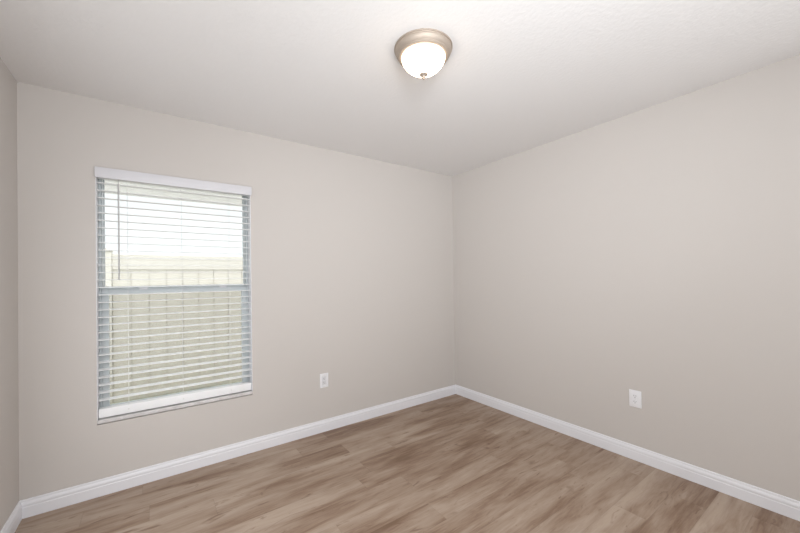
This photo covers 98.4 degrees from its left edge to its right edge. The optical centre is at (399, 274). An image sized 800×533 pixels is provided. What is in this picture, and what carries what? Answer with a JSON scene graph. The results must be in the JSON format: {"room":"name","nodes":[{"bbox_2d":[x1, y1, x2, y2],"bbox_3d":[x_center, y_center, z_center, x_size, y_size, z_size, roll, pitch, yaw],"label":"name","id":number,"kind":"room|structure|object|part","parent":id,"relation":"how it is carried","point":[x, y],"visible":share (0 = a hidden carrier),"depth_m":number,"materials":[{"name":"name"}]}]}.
{"room":"empty bedroom","nodes":[
{"label":"empty bedroom","id":0,"kind":"room"},
{"bbox_2d":[0,58,18,530],"bbox_3d":[-1.237,0.119,0.571,0.120,2.460,3.250,-1,-1,-36],"label":"wall","id":1,"kind":"structure","parent":0,"point":[9,395],"depth_m":1.80,"materials":[{"name":"grey paint"}]},
{"bbox_2d":[0,501,21,532],"bbox_3d":[-1.164,1.278,0.599,0.013,0.100,3.250,-1,-1,-36],"label":"baseboard","id":2,"kind":"structure","parent":1,"relation":"attached to","point":[15,518],"depth_m":1.81,"materials":[{"name":"white paint"}]},
{"bbox_2d":[17,82,455,500],"bbox_3d":[-0.820,0.135,2.988,3.608,2.460,0.200,-1,-1,-36],"label":"wall","id":3,"kind":"structure","parent":0,"point":[352,256],"depth_m":2.66,"materials":[{"name":"grey paint"}]},
{"bbox_2d":[102,180,241,206],"bbox_3d":[-1.335,-0.758,3.155,12.000,0.175,0.640,-1,-1,-36],"label":"soffit","id":4,"kind":"structure","parent":3,"relation":"attached to","point":[107,187],"depth_m":2.85,"materials":[{"name":"white"}]},
{"bbox_2d":[95,177,252,420],"bbox_3d":[-1.550,0.115,2.449,0.895,1.551,0.170,-1,-1,-36],"label":"window","id":5,"kind":"structure","parent":3,"relation":"in","point":[100,262],"depth_m":2.32,"materials":[{"name":"grey plastic"}]},
{"bbox_2d":[94,166,251,417],"bbox_3d":[-1.513,0.108,2.401,0.905,1.551,0.080,-1,-1,-36],"label":"window blind","id":6,"kind":"object","parent":5,"relation":"attached to","point":[102,173],"visible":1,"depth_m":2.35,"materials":[{"name":"white plastic"}]},
{"bbox_3d":[-1.762,0.113,2.238,0.001,1.436,0.054,-1,-1,-36],"label":"ladder cord","id":7,"kind":"part","parent":6,"relation":"part of","materials":[{"name":"white fabric"}]},
{"bbox_3d":[-1.533,-0.629,2.417,0.886,0.046,0.050,-1,-1,-36],"label":"head rail","id":8,"kind":"part","parent":6,"relation":"part of","materials":[{"name":"white"}]},
{"bbox_3d":[-1.510,0.857,2.403,0.886,0.054,0.052,-1,-1,-36],"label":"rail","id":9,"kind":"part","parent":6,"relation":"part of","materials":[{"name":"white plastic"}]},
{"bbox_3d":[-1.520,0.111,2.411,0.001,1.436,0.054,-1,-1,-36],"label":"ladder cord","id":10,"kind":"part","parent":6,"relation":"part of","materials":[{"name":"white fabric"}]},
{"bbox_3d":[-1.276,0.109,2.586,0.001,1.436,0.054,-1,-1,-36],"label":"ladder cord","id":11,"kind":"part","parent":6,"relation":"part of","materials":[{"name":"white fabric"}]},
{"bbox_3d":[-1.589,-0.262,2.500,0.852,0.756,0.024,-1,-1,-36],"label":"sash","id":12,"kind":"part","parent":5,"relation":"part of","materials":[{"name":"grey plastic"}]},
{"bbox_3d":[-1.554,0.479,2.460,0.861,0.783,0.045,-1,-1,-36],"label":"sash","id":13,"kind":"part","parent":5,"relation":"part of","materials":[{"name":"grey plastic"}]},
{"bbox_3d":[-1.558,0.480,2.465,0.792,0.713,0.004,-1,-1,-36],"label":"glass pane","id":14,"kind":"part","parent":5,"relation":"part of","materials":[{"name":"clear glass"}]},
{"bbox_2d":[97,390,252,423],"bbox_3d":[-1.536,0.905,2.441,0.895,0.028,0.177,-1,-1,-36],"label":"window sill","id":15,"kind":"structure","parent":3,"relation":"attached to","point":[243,393],"depth_m":2.33,"materials":[{"name":"paint"}]},
{"bbox_2d":[20,384,455,518],"bbox_3d":[-0.740,1.293,2.890,3.368,0.100,0.013,-1,-1,-36],"label":"baseboard","id":16,"kind":"structure","parent":3,"relation":"attached to","point":[40,504],"depth_m":2.43,"materials":[{"name":"white paint"}]},
{"bbox_2d":[320,373,327,387],"bbox_3d":[-0.651,0.908,2.966,0.076,0.120,0.007,-1,-1,-36],"label":"wall outlet","id":17,"kind":"object","parent":3,"relation":"attached to","point":[323,377],"visible":1,"depth_m":2.96,"materials":[{"name":"white plastic"}]},
{"bbox_2d":[322,376,325,384],"bbox_3d":[-0.652,0.908,2.967,0.035,0.070,0.004,-1,-1,-36],"label":"receptacle","id":18,"kind":"object","parent":17,"relation":"attached to","point":[323,377],"depth_m":2.96,"materials":[{"name":"white plastic"}]},
{"bbox_2d":[0,0,799,175],"bbox_3d":[0.139,-1.173,1.629,3.608,0.100,3.570,-1,-1,-36],"label":"ceiling","id":19,"kind":"structure","parent":0,"point":[518,76],"depth_m":1.80,"materials":[{"name":"white paint"}]},
{"bbox_2d":[394,28,452,79],"bbox_3d":[0.116,-1.044,1.713,0.288,0.154,0.288,-1,-1,-36],"label":"ceiling light","id":20,"kind":"object","parent":19,"relation":"attached to","point":[422,52],"visible":1,"depth_m":1.64,"materials":[{"name":"white glass"}]},
{"bbox_3d":[0.116,-1.040,1.713,0.217,0.090,0.217,-1,-1,-36],"label":"lamp shade","id":21,"kind":"part","parent":20,"relation":"part of","materials":[{"name":"white glass"}]},
{"bbox_2d":[15,394,799,532],"bbox_3d":[0.201,1.316,1.573,3.568,0.001,3.450,-1,-1,-36],"label":"floor","id":22,"kind":"structure","parent":0,"point":[455,463],"depth_m":2.11,"materials":[{"name":"beige wood"}]},
{"bbox_2d":[452,54,799,500],"bbox_3d":[1.601,0.094,2.599,0.120,2.460,3.250,-1,-1,-36],"label":"wall","id":23,"kind":"structure","parent":0,"point":[653,251],"depth_m":2.32,"materials":[{"name":"grey paint"}]},
{"bbox_2d":[456,385,799,520],"bbox_3d":[1.565,1.254,2.549,0.013,0.100,3.250,-1,-1,-36],"label":"baseboard","id":24,"kind":"structure","parent":23,"relation":"attached to","point":[780,504],"depth_m":2.32,"materials":[{"name":"white paint"}]},
{"bbox_2d":[629,389,641,408],"bbox_3d":[1.652,0.872,2.426,0.008,0.119,0.077,-1,-1,-36],"label":"wall outlet","id":25,"kind":"object","parent":23,"relation":"attached to","point":[635,399],"visible":1,"depth_m":2.42,"materials":[{"name":"white plastic"}]},
{"label":"outside","id":26,"kind":"structure","parent":0,"visible":0},
{"bbox_2d":[113,381,240,403],"bbox_3d":[-6.926,1.688,11.009,20.000,0.024,20.000,-1,-1,-36],"label":"lawn","id":27,"kind":"structure","parent":26,"point":[236,381],"depth_m":4.61,"materials":[{"name":"green plant"}]},
{"bbox_2d":[105,248,242,403],"bbox_3d":[-2.792,0.629,4.793,9.874,1.915,0.124,-1,-1,-36],"label":"fence","id":28,"kind":"object","parent":27,"relation":"on","point":[222,268],"visible":0.11,"depth_m":4.60,"materials":[{"name":"grey plastic"}]},
{"bbox_3d":[-3.585,0.636,4.226,0.124,1.915,0.124,-1,-1,-36],"label":"post","id":29,"kind":"part","parent":28,"relation":"part of","materials":[{"name":"grey plastic"}]},
{"bbox_3d":[-2.777,1.517,4.783,1.845,0.100,0.044,-1,-1,-36],"label":"rail","id":30,"kind":"part","parent":28,"relation":"part of","materials":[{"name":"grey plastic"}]},
{"bbox_3d":[-2.802,-0.166,4.797,1.845,0.193,0.062,-1,-1,-36],"label":"rail","id":31,"kind":"part","parent":28,"relation":"part of","materials":[{"name":"grey plastic"}]}
]}

